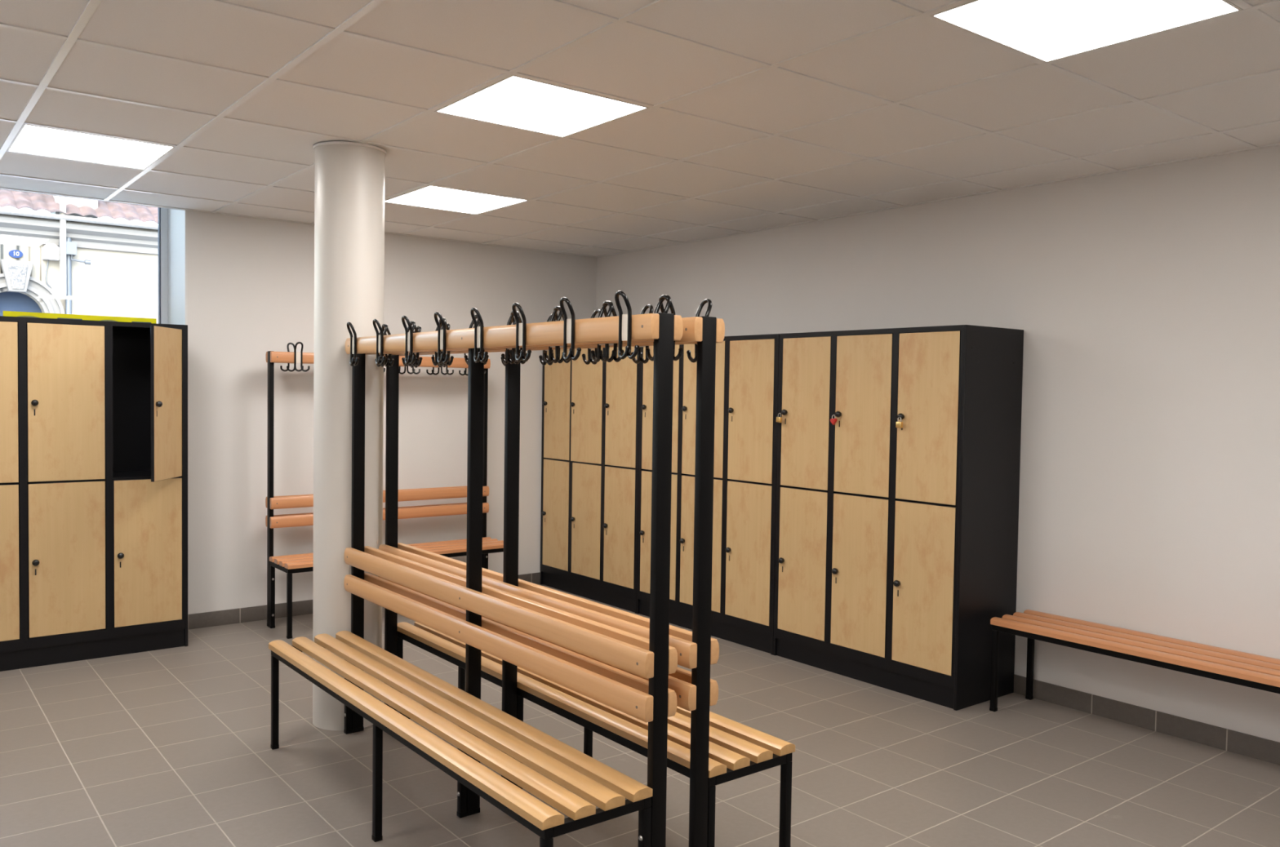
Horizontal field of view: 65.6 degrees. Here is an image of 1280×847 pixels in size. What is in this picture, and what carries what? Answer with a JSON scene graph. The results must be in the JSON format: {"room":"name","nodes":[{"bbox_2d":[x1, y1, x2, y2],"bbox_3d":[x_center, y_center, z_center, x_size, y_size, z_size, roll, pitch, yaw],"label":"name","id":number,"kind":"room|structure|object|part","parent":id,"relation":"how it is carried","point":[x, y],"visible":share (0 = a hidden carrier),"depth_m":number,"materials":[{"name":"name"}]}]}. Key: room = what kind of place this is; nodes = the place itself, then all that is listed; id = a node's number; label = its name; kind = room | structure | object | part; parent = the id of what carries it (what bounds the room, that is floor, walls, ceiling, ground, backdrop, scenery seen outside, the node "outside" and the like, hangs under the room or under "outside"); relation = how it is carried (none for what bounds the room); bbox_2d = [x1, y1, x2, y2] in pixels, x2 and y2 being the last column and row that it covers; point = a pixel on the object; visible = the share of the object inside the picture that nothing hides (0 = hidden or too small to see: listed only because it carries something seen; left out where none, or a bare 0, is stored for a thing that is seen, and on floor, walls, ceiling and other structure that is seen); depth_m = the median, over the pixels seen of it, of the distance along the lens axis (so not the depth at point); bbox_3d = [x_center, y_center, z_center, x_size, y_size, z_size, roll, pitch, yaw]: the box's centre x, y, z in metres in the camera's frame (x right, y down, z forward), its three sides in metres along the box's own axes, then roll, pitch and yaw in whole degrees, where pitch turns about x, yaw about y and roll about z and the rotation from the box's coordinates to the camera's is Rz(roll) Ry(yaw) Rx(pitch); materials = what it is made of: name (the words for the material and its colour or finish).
{"room":"changing room","nodes":[
{"label":"changing room","id":0,"kind":"room"},
{"bbox_2d":[187,210,596,614],"bbox_3d":[-2.946,-0.217,6.056,6.200,2.900,0.500,-1,2,-38],"label":"wall","id":1,"kind":"structure","parent":0,"point":[251,281],"depth_m":6.33,"materials":[{"name":"white paint"}]},
{"bbox_2d":[0,188,184,210],"bbox_3d":[-3.956,-1.382,4.906,3.214,0.262,0.020,-1,2,-38],"label":"trim","id":2,"kind":"structure","parent":1,"relation":"attached to","point":[0,188],"depth_m":5.59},
{"bbox_2d":[158,207,168,324],"bbox_3d":[-4.047,-0.797,5.427,2.702,1.430,0.070,-1,2,-38],"label":"window","id":3,"kind":"structure","parent":1,"relation":"in","point":[162,212],"depth_m":6.21,"materials":[{"name":"white metal"}]},
{"bbox_2d":[3,311,156,323],"bbox_3d":[-3.349,-0.562,5.972,0.812,0.183,0.006,-1,2,-38],"label":"banner","id":4,"kind":"object","parent":3,"relation":"attached to","point":[7,313],"visible":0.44,"depth_m":5.95,"materials":[{"name":"yellow"}]},
{"bbox_3d":[-4.045,-0.797,5.428,2.606,1.330,0.008,-1,2,-38],"label":"glass pane","id":5,"kind":"part","parent":3,"relation":"part of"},
{"bbox_2d":[168,208,187,324],"bbox_3d":[-2.830,-0.791,6.075,0.012,1.450,0.431,-1,2,-38],"label":"trim","id":6,"kind":"structure","parent":1,"relation":"attached to","point":[177,219],"depth_m":6.03,"materials":[{"name":"white"}]},
{"bbox_2d":[187,572,540,630],"bbox_3d":[-2.813,1.196,5.900,6.191,0.091,0.009,-1,2,-38],"label":"baseboard","id":7,"kind":"structure","parent":1,"relation":"attached to","point":[212,619],"depth_m":6.19,"materials":[{"name":"tile"}]},
{"bbox_2d":[0,0,1279,257],"bbox_3d":[-0.172,-1.129,2.499,6.200,0.030,8.450,-1,2,-38],"label":"ceiling","id":8,"kind":"structure","parent":0,"point":[761,114],"depth_m":3.57,"materials":[{"name":"tile"}]},
{"bbox_2d":[6,124,175,169],"bbox_3d":[-2.424,-1.213,4.376,0.565,0.006,0.590,-1,2,-38],"label":"recessed light","id":9,"kind":"object","parent":8,"relation":"in","point":[30,139],"visible":1,"depth_m":4.36,"materials":[{"name":"white paint"}]},
{"bbox_2d":[384,185,528,214],"bbox_3d":[-1.020,-1.230,5.475,0.590,0.006,0.590,-1,2,-38],"label":"recessed light","id":10,"kind":"object","parent":8,"relation":"in","point":[430,196],"visible":0.84,"depth_m":5.46,"materials":[{"name":"white paint"}]},
{"bbox_2d":[434,75,648,137],"bbox_3d":[-0.366,-1.158,3.655,0.575,0.006,0.565,-1,2,-38],"label":"recessed light","id":11,"kind":"object","parent":8,"relation":"in","point":[514,101],"visible":1,"depth_m":3.63,"materials":[{"name":"white paint"}]},
{"bbox_2d":[928,0,1243,62],"bbox_3d":[1.188,-1.101,2.657,0.590,0.006,0.555,-1,2,-38],"label":"recessed light","id":12,"kind":"object","parent":8,"relation":"in","point":[1046,31],"visible":1,"depth_m":2.71,"materials":[{"name":"white paint"}]},
{"bbox_2d":[0,584,1279,846],"bbox_3d":[-0.318,1.437,2.724,6.600,0.100,9.200,-1,2,-38],"label":"floor","id":13,"kind":"structure","parent":0,"point":[171,747],"depth_m":3.85,"materials":[{"name":"grey tile"}]},
{"bbox_2d":[0,315,187,671],"bbox_3d":[-3.038,0.357,5.252,1.182,1.806,0.682,-1,2,-38],"label":"locker","id":14,"kind":"object","parent":13,"relation":"on","point":[94,414],"visible":1,"depth_m":5.25,"materials":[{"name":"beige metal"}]},
{"bbox_3d":[-3.302,-0.106,4.953,0.343,0.818,0.018,-1,2,-38],"label":"door","id":15,"kind":"part","parent":14,"relation":"part of","materials":[{"name":"brown wood"}]},
{"bbox_3d":[-3.314,0.710,4.981,0.343,0.798,0.018,-1,2,-38],"label":"door","id":16,"kind":"part","parent":14,"relation":"part of","materials":[{"name":"brown wood"}]},
{"bbox_3d":[-3.098,-0.106,5.085,0.033,0.033,0.027,-1,2,-38],"label":"knob","id":17,"kind":"part","parent":14,"relation":"part of","materials":[{"name":"black plastic"}]},
{"bbox_3d":[-3.110,0.718,5.113,0.033,0.033,0.027,-1,2,-38],"label":"knob","id":18,"kind":"part","parent":14,"relation":"part of","materials":[{"name":"black plastic"}]},
{"bbox_3d":[-2.997,-0.109,5.192,0.354,0.818,0.018,-1,2,-38],"label":"door","id":19,"kind":"part","parent":14,"relation":"part of","materials":[{"name":"brown wood"}]},
{"bbox_3d":[-3.009,0.707,5.220,0.354,0.798,0.018,-1,2,-38],"label":"door","id":20,"kind":"part","parent":14,"relation":"part of","materials":[{"name":"brown wood"}]},
{"bbox_3d":[-2.800,0.714,5.355,0.033,0.033,0.027,-1,2,-38],"label":"knob","id":21,"kind":"part","parent":14,"relation":"part of","materials":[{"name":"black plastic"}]},
{"bbox_3d":[-2.703,0.703,5.460,0.343,0.798,0.018,-1,2,-38],"label":"door","id":22,"kind":"part","parent":14,"relation":"part of","materials":[{"name":"brown wood"}]},
{"bbox_3d":[-2.525,-0.102,5.219,0.027,0.033,0.033,1,2,-2],"label":"knob","id":23,"kind":"part","parent":14,"relation":"part of","materials":[{"name":"black plastic"}]},
{"bbox_3d":[-2.553,-0.108,5.359,0.018,0.818,0.343,1,2,-2],"label":"door","id":24,"kind":"part","parent":14,"relation":"part of","materials":[{"name":"brown wood"}]},
{"bbox_2d":[312,141,386,731],"bbox_3d":[-1.281,0.062,4.368,0.308,2.507,0.308,-1,2,-38],"label":"pillar","id":25,"kind":"structure","parent":13,"relation":"on","point":[349,176],"depth_m":4.24,"materials":[{"name":"white paint"}]},
{"bbox_2d":[265,342,503,639],"bbox_3d":[-1.585,0.370,6.391,1.501,1.744,0.455,-1,2,-38],"label":"bench","id":26,"kind":"object","parent":13,"relation":"on","point":[296,563],"visible":0.48,"depth_m":6.14,"materials":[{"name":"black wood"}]},
{"bbox_3d":[-2.251,0.402,6.050,0.026,1.684,0.052,-1,2,-38],"label":"post","id":27,"kind":"part","parent":26,"relation":"part of","materials":[{"name":"black metal"}]},
{"bbox_3d":[-2.236,1.054,6.041,0.027,0.382,0.027,-1,2,-38],"label":"leg","id":28,"kind":"part","parent":26,"relation":"part of","materials":[{"name":"black metal"}]},
{"bbox_3d":[-2.046,1.065,5.799,0.027,0.382,0.027,-1,2,-38],"label":"leg","id":29,"kind":"part","parent":26,"relation":"part of","materials":[{"name":"black metal"}]},
{"bbox_3d":[-2.087,-0.403,6.067,0.031,0.070,0.004,-1,2,-38],"label":"hook plate","id":30,"kind":"part","parent":26,"relation":"part of","materials":[{"name":"beige metal"}]},
{"bbox_3d":[-1.685,-0.412,6.507,1.495,0.066,0.030,-1,2,-38],"label":"coat rail","id":31,"kind":"part","parent":26,"relation":"part of","materials":[{"name":"brown wood"}]},
{"bbox_3d":[-1.636,-0.409,6.444,1.495,0.066,0.030,-1,2,-38],"label":"coat rail","id":32,"kind":"part","parent":26,"relation":"part of","materials":[{"name":"brown wood"}]},
{"bbox_3d":[-1.560,0.848,6.366,1.495,0.028,0.333,-1,2,-38],"label":"seat frame","id":33,"kind":"part","parent":26,"relation":"part of","materials":[{"name":"black metal"}]},
{"bbox_3d":[-1.094,0.388,6.956,0.026,1.684,0.052,-1,2,-38],"label":"post","id":34,"kind":"part","parent":26,"relation":"part of","materials":[{"name":"black metal"}]},
{"bbox_3d":[-1.079,1.041,6.947,0.027,0.382,0.027,-1,2,-38],"label":"leg","id":35,"kind":"part","parent":26,"relation":"part of","materials":[{"name":"black metal"}]},
{"bbox_2d":[268,290,683,846],"bbox_3d":[-0.687,0.487,3.345,0.455,1.744,2.065,-1,2,-38],"label":"bench","id":36,"kind":"object","parent":13,"relation":"on","point":[651,701],"visible":1,"depth_m":3.05,"materials":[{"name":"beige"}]},
{"bbox_3d":[-1.486,1.133,4.042,0.027,0.382,0.027,-1,2,-38],"label":"leg","id":37,"kind":"part","parent":36,"relation":"part of","materials":[{"name":"black metal"}]},
{"bbox_3d":[-1.243,1.131,4.231,0.027,0.382,0.027,-1,2,-38],"label":"leg","id":38,"kind":"part","parent":36,"relation":"part of","materials":[{"name":"black metal"}]},
{"bbox_3d":[-1.181,-0.322,4.100,0.004,0.070,0.031,-1,2,-38],"label":"hook plate","id":39,"kind":"part","parent":36,"relation":"part of","materials":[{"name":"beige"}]},
{"bbox_3d":[-1.202,0.479,4.234,0.052,1.684,0.026,-1,2,-38],"label":"post","id":40,"kind":"part","parent":36,"relation":"part of","materials":[{"name":"black metal"}]},
{"bbox_3d":[-0.856,1.170,3.237,0.027,0.382,0.027,-1,2,-38],"label":"leg","id":41,"kind":"part","parent":36,"relation":"part of","materials":[{"name":"black metal"}]},
{"bbox_3d":[-1.018,-0.313,3.891,0.004,0.070,0.031,-1,2,-38],"label":"hook plate","id":42,"kind":"part","parent":36,"relation":"part of","materials":[{"name":"beige"}]},
{"bbox_3d":[-0.855,-0.303,3.683,0.004,0.070,0.031,-1,2,-38],"label":"hook plate","id":43,"kind":"part","parent":36,"relation":"part of","materials":[{"name":"beige"}]},
{"bbox_3d":[-0.691,-0.294,3.474,0.004,0.070,0.031,-1,2,-38],"label":"hook plate","id":44,"kind":"part","parent":36,"relation":"part of","materials":[{"name":"beige"}]},
{"bbox_3d":[-0.735,0.964,3.329,0.333,0.028,2.059,-1,2,-38],"label":"seat frame","id":45,"kind":"part","parent":36,"relation":"part of","materials":[{"name":"black"}]},
{"bbox_3d":[-0.613,1.167,3.427,0.027,0.382,0.027,-1,2,-38],"label":"leg","id":46,"kind":"part","parent":36,"relation":"part of","materials":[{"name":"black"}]},
{"bbox_3d":[-0.573,0.516,3.430,0.052,1.684,0.026,-1,2,-38],"label":"post","id":47,"kind":"part","parent":36,"relation":"part of","materials":[{"name":"black metal"}]},
{"bbox_3d":[-0.528,-0.284,3.266,0.004,0.070,0.031,-1,2,-38],"label":"hook plate","id":48,"kind":"part","parent":36,"relation":"part of","materials":[{"name":"beige"}]},
{"bbox_3d":[-0.595,-0.289,3.381,0.030,0.066,2.059,-1,2,-38],"label":"coat rail","id":49,"kind":"part","parent":36,"relation":"part of","materials":[{"name":"brown wood"}]},
{"bbox_3d":[-0.365,-0.275,3.058,0.004,0.070,0.031,-1,2,-38],"label":"hook plate","id":50,"kind":"part","parent":36,"relation":"part of","materials":[{"name":"beige"}]},
{"bbox_3d":[-0.532,-0.290,3.431,0.030,0.066,2.059,-1,2,-38],"label":"coat rail","id":51,"kind":"part","parent":36,"relation":"part of","materials":[{"name":"brown wood"}]},
{"bbox_3d":[-0.232,1.206,2.441,0.027,0.382,0.027,-1,2,-38],"label":"leg","id":52,"kind":"part","parent":36,"relation":"part of","materials":[{"name":"black metal"}]},
{"bbox_3d":[-0.202,-0.265,2.849,0.004,0.070,0.031,-1,2,-38],"label":"hook plate","id":53,"kind":"part","parent":36,"relation":"part of","materials":[{"name":"beige"}]},
{"bbox_3d":[-0.038,-0.256,2.641,0.004,0.070,0.031,-1,2,-38],"label":"hook plate","id":54,"kind":"part","parent":36,"relation":"part of","materials":[{"name":"beige"}]},
{"bbox_3d":[0.010,1.204,2.631,0.027,0.382,0.027,-1,2,-38],"label":"leg","id":55,"kind":"part","parent":36,"relation":"part of","materials":[{"name":"black metal"}]},
{"bbox_3d":[0.051,0.552,2.634,0.052,1.684,0.026,-1,2,-38],"label":"post","id":56,"kind":"part","parent":36,"relation":"part of","materials":[{"name":"black metal"}]},
{"bbox_2d":[377,294,795,846],"bbox_3d":[-0.345,0.483,3.618,0.455,1.744,2.065,-1,2,-38],"label":"bench","id":57,"kind":"object","parent":13,"relation":"on","point":[702,744],"visible":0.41,"depth_m":3.03,"materials":[{"name":"brown wood"}]},
{"bbox_3d":[-1.084,0.478,4.332,0.052,1.684,0.026,-1,2,-38],"label":"post","id":58,"kind":"part","parent":57,"relation":"part of","materials":[{"name":"black metal"}]},
{"bbox_3d":[-1.062,1.128,4.378,0.027,0.382,0.027,-1,2,-38],"label":"leg","id":59,"kind":"part","parent":57,"relation":"part of","materials":[{"name":"black metal"}]},
{"bbox_3d":[-0.820,1.125,4.568,0.027,0.382,0.027,-1,2,-38],"label":"leg","id":60,"kind":"part","parent":57,"relation":"part of","materials":[{"name":"black metal"}]},
{"bbox_3d":[-0.460,0.514,3.536,0.052,1.684,0.026,-1,2,-38],"label":"post","id":61,"kind":"part","parent":57,"relation":"part of","materials":[{"name":"black metal"}]},
{"bbox_3d":[-0.439,1.165,3.582,0.027,0.382,0.027,-1,2,-38],"label":"leg","id":62,"kind":"part","parent":57,"relation":"part of","materials":[{"name":"black metal"}]},
{"bbox_3d":[-0.477,-0.291,3.479,0.030,0.066,2.059,-1,2,-38],"label":"coat rail","id":63,"kind":"part","parent":57,"relation":"part of","materials":[{"name":"brown wood"}]},
{"bbox_3d":[-0.413,-0.291,3.529,0.030,0.066,2.059,-1,2,-38],"label":"coat rail","id":64,"kind":"part","parent":57,"relation":"part of","materials":[{"name":"brown wood"}]},
{"bbox_3d":[-0.196,1.162,3.772,0.027,0.382,0.027,-1,2,-38],"label":"leg","id":65,"kind":"part","parent":57,"relation":"part of","materials":[{"name":"black metal"}]},
{"bbox_3d":[-0.311,0.958,3.666,0.333,0.028,2.059,-1,2,-38],"label":"seat frame","id":66,"kind":"part","parent":57,"relation":"part of","materials":[{"name":"black"}]},
{"bbox_3d":[0.170,0.551,2.732,0.052,1.684,0.026,-1,2,-38],"label":"post","id":67,"kind":"part","parent":57,"relation":"part of","materials":[{"name":"black metal"}]},
{"bbox_3d":[0.191,1.201,2.778,0.027,0.382,0.027,-1,2,-38],"label":"leg","id":68,"kind":"part","parent":57,"relation":"part of","materials":[{"name":"black metal"}]},
{"bbox_3d":[0.434,1.198,2.968,0.027,0.382,0.027,-1,2,-38],"label":"leg","id":69,"kind":"part","parent":57,"relation":"part of","materials":[{"name":"black metal"}]},
{"bbox_2d":[540,346,639,613],"bbox_3d":[-0.203,0.334,7.151,0.528,1.806,1.188,-1,2,-38],"label":"locker","id":70,"kind":"object","parent":13,"relation":"on","point":[590,446],"visible":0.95,"depth_m":6.96,"materials":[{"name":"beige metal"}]},
{"bbox_3d":[-0.617,0.670,7.338,0.018,0.798,0.345,-1,2,-38],"label":"door","id":71,"kind":"part","parent":70,"relation":"part of","materials":[{"name":"brown wood"}]},
{"bbox_3d":[-0.605,-0.146,7.311,0.018,0.818,0.345,-1,2,-38],"label":"door","id":72,"kind":"part","parent":70,"relation":"part of","materials":[{"name":"brown wood"}]},
{"bbox_3d":[-0.376,0.684,7.031,0.018,0.798,0.356,-1,2,-38],"label":"door","id":73,"kind":"part","parent":70,"relation":"part of","materials":[{"name":"brown wood"}]},
{"bbox_3d":[-0.370,-0.132,6.999,0.018,0.818,0.356,-1,3,-41],"label":"door","id":74,"kind":"part","parent":70,"relation":"part of","materials":[{"name":"brown wood"}]},
{"bbox_3d":[-0.135,0.698,6.724,0.018,0.798,0.345,-1,2,-38],"label":"door","id":75,"kind":"part","parent":70,"relation":"part of","materials":[{"name":"brown wood"}]},
{"bbox_3d":[-0.123,-0.118,6.696,0.018,0.818,0.345,-1,2,-38],"label":"door","id":76,"kind":"part","parent":70,"relation":"part of","materials":[{"name":"brown wood"}]},
{"bbox_2d":[636,333,779,655],"bbox_3d":[0.555,0.378,6.195,0.513,1.806,1.250,-1,2,-38],"label":"locker","id":77,"kind":"object","parent":13,"relation":"on","point":[747,369],"visible":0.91,"depth_m":5.86,"materials":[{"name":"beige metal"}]},
{"bbox_3d":[0.012,0.717,6.500,0.027,0.033,0.033,-1,2,-38],"label":"knob","id":78,"kind":"part","parent":77,"relation":"part of","materials":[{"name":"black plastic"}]},
{"bbox_3d":[0.024,-0.107,6.472,0.027,0.033,0.033,-1,2,-38],"label":"knob","id":79,"kind":"part","parent":77,"relation":"part of","materials":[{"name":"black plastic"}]},
{"bbox_3d":[0.123,0.713,6.394,0.018,0.798,0.366,-1,2,-38],"label":"door","id":80,"kind":"part","parent":77,"relation":"part of","materials":[{"name":"brown wood"}]},
{"bbox_3d":[0.135,-0.103,6.366,0.018,0.818,0.366,-1,2,-38],"label":"door","id":81,"kind":"part","parent":77,"relation":"part of","materials":[{"name":"brown wood"}]},
{"bbox_3d":[0.262,0.731,6.181,0.027,0.033,0.033,-1,2,-38],"label":"knob","id":82,"kind":"part","parent":77,"relation":"part of","materials":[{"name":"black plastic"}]},
{"bbox_3d":[0.274,-0.092,6.153,0.027,0.033,0.033,-1,2,-38],"label":"knob","id":83,"kind":"part","parent":77,"relation":"part of","materials":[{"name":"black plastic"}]},
{"bbox_3d":[0.377,0.728,6.071,0.018,0.798,0.377,-1,2,-38],"label":"door","id":84,"kind":"part","parent":77,"relation":"part of","materials":[{"name":"brown wood"}]},
{"bbox_3d":[0.389,-0.088,6.043,0.018,0.818,0.377,-1,2,-38],"label":"door","id":85,"kind":"part","parent":77,"relation":"part of","materials":[{"name":"brown wood"}]},
{"bbox_3d":[0.519,0.746,5.853,0.027,0.033,0.033,-1,2,-38],"label":"knob","id":86,"kind":"part","parent":77,"relation":"part of","materials":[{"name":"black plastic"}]},
{"bbox_3d":[0.531,-0.077,5.825,0.027,0.033,0.033,-1,2,-38],"label":"knob","id":87,"kind":"part","parent":77,"relation":"part of","materials":[{"name":"black plastic"}]},
{"bbox_3d":[0.630,0.743,5.747,0.018,0.798,0.366,-1,2,-38],"label":"door","id":88,"kind":"part","parent":77,"relation":"part of","materials":[{"name":"brown wood"}]},
{"bbox_3d":[0.642,-0.073,5.720,0.018,0.818,0.366,-1,2,-38],"label":"door","id":89,"kind":"part","parent":77,"relation":"part of","materials":[{"name":"brown wood"}]},
{"bbox_2d":[773,324,1023,711],"bbox_3d":[1.309,0.422,5.233,0.513,1.806,1.192,-1,2,-38],"label":"locker","id":90,"kind":"object","parent":13,"relation":"on","point":[896,552],"visible":1,"depth_m":4.91,"materials":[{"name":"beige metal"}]},
{"bbox_2d":[776,413,782,422],"bbox_3d":[0.770,-0.032,5.498,0.016,0.055,0.035,-1,2,-38],"label":"padlock","id":91,"kind":"object","parent":90,"relation":"attached to","point":[779,420],"visible":1,"depth_m":5.49,"materials":[{"name":"gold metal"}]},
{"bbox_3d":[0.783,0.761,5.515,0.027,0.033,0.033,-1,2,-38],"label":"knob","id":92,"kind":"part","parent":90,"relation":"part of","materials":[{"name":"black plastic"}]},
{"bbox_3d":[0.796,-0.062,5.487,0.027,0.033,0.033,-1,2,-38],"label":"knob","id":93,"kind":"part","parent":90,"relation":"part of","materials":[{"name":"black plastic"}]},
{"bbox_3d":[0.889,0.758,5.417,0.018,0.798,0.346,-1,2,-38],"label":"door","id":94,"kind":"part","parent":90,"relation":"part of","materials":[{"name":"brown wood"}]},
{"bbox_3d":[0.901,-0.058,5.389,0.018,0.818,0.346,-1,2,-38],"label":"door","id":95,"kind":"part","parent":90,"relation":"part of","materials":[{"name":"brown wood"}]},
{"bbox_2d":[830,414,837,425],"bbox_3d":[1.012,-0.019,5.189,0.014,0.054,0.038,-1,2,-38],"label":"padlock","id":96,"kind":"object","parent":90,"relation":"attached to","point":[833,421],"visible":1,"depth_m":5.18,"materials":[{"name":"red metal"}]},
{"bbox_3d":[1.021,0.775,5.212,0.027,0.033,0.033,-1,2,-38],"label":"knob","id":97,"kind":"part","parent":90,"relation":"part of","materials":[{"name":"black plastic"}]},
{"bbox_3d":[1.034,-0.048,5.184,0.027,0.033,0.033,-1,2,-38],"label":"knob","id":98,"kind":"part","parent":90,"relation":"part of","materials":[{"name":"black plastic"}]},
{"bbox_3d":[1.130,0.772,5.109,0.018,0.798,0.357,-1,2,-38],"label":"door","id":99,"kind":"part","parent":90,"relation":"part of","materials":[{"name":"brown wood"}]},
{"bbox_3d":[1.142,-0.044,5.081,0.018,0.818,0.357,-1,2,-38],"label":"door","id":100,"kind":"part","parent":90,"relation":"part of","materials":[{"name":"brown wood"}]},
{"bbox_3d":[1.266,0.789,4.899,0.027,0.033,0.033,-1,2,-38],"label":"knob","id":101,"kind":"part","parent":90,"relation":"part of","materials":[{"name":"black plastic"}]},
{"bbox_2d":[895,417,902,427],"bbox_3d":[1.270,-0.006,4.861,0.016,0.054,0.033,-1,2,-38],"label":"padlock","id":102,"kind":"object","parent":90,"relation":"attached to","point":[898,424],"visible":1,"depth_m":4.85,"materials":[{"name":"gold metal"}]},
{"bbox_3d":[1.278,-0.034,4.871,0.027,0.033,0.033,-1,2,-38],"label":"knob","id":103,"kind":"part","parent":90,"relation":"part of","materials":[{"name":"black plastic"}]},
{"bbox_3d":[1.371,0.786,4.801,0.018,0.798,0.346,-1,2,-38],"label":"door","id":104,"kind":"part","parent":90,"relation":"part of","materials":[{"name":"brown wood"}]},
{"bbox_3d":[1.383,-0.030,4.773,0.018,0.818,0.346,-1,2,-38],"label":"door","id":105,"kind":"part","parent":90,"relation":"part of","materials":[{"name":"brown wood"}]},
{"bbox_2d":[989,609,1279,711],"bbox_3d":[2.398,1.165,3.963,0.346,0.439,2.031,-1,2,-38],"label":"slatted bench","id":106,"kind":"object","parent":13,"relation":"on","point":[1226,665],"visible":1,"depth_m":4.23,"materials":[{"name":"brown wood"}]},
{"bbox_3d":[1.663,1.159,4.657,0.027,0.382,0.027,-1,2,-38],"label":"leg","id":107,"kind":"part","parent":106,"relation":"part of","materials":[{"name":"black metal"}]},
{"bbox_3d":[1.905,1.156,4.847,0.027,0.382,0.027,-1,2,-38],"label":"leg","id":108,"kind":"part","parent":106,"relation":"part of","materials":[{"name":"black metal"}]},
{"bbox_3d":[2.404,0.989,3.959,0.333,0.028,2.025,-1,2,-38],"label":"seat frame","id":109,"kind":"part","parent":106,"relation":"part of","materials":[{"name":"black metal"}]},
{"bbox_2d":[595,145,1279,742],"bbox_3d":[2.178,-0.095,4.705,0.200,2.900,8.950,-1,2,-38],"label":"wall","id":110,"kind":"structure","parent":0,"point":[1145,301],"depth_m":4.54,"materials":[{"name":"white paint"}]},
{"bbox_2d":[1013,674,1279,765],"bbox_3d":[2.228,1.319,4.491,0.009,0.091,8.450,-1,2,-38],"label":"baseboard","id":111,"kind":"structure","parent":110,"relation":"attached to","point":[1235,742],"depth_m":4.41,"materials":[{"name":"tile"}]},
{"label":"outside","id":112,"kind":"structure","parent":0,"visible":0},
{"bbox_3d":[-4.215,1.164,12.726,60.000,0.250,11.440,-1,2,-38],"label":"trim","id":113,"kind":"structure","parent":112,"visible":0},
{"bbox_2d":[0,189,158,324],"bbox_3d":[-10.624,-1.944,18.431,24.000,5.973,6.340,-1,2,-38],"label":"building","id":114,"kind":"structure","parent":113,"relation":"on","point":[68,260],"depth_m":15.95,"materials":[{"name":"beige paint"}]},
{"bbox_3d":[-9.731,-2.644,15.483,0.190,0.124,0.030,-1,2,-38],"label":"number plate","id":115,"kind":"part","parent":114,"relation":"part of","materials":[{"name":"blue metal"}]},
{"bbox_3d":[-9.617,-2.273,15.348,0.260,0.380,0.030,-1,2,-38],"label":"carved panel","id":116,"kind":"part","parent":114,"relation":"part of","materials":[{"name":"stone"}]},
{"bbox_3d":[-9.938,-0.492,15.743,0.830,3.185,0.040,-1,2,-38],"label":"door panel","id":117,"kind":"part","parent":114,"relation":"part of","materials":[{"name":"blue glass"}]},
{"bbox_3d":[-8.795,-3.036,16.078,24.000,0.400,0.220,-1,2,-38],"label":"cornice","id":118,"kind":"part","parent":114,"relation":"part of","materials":[{"name":"grey stone"}]}
]}

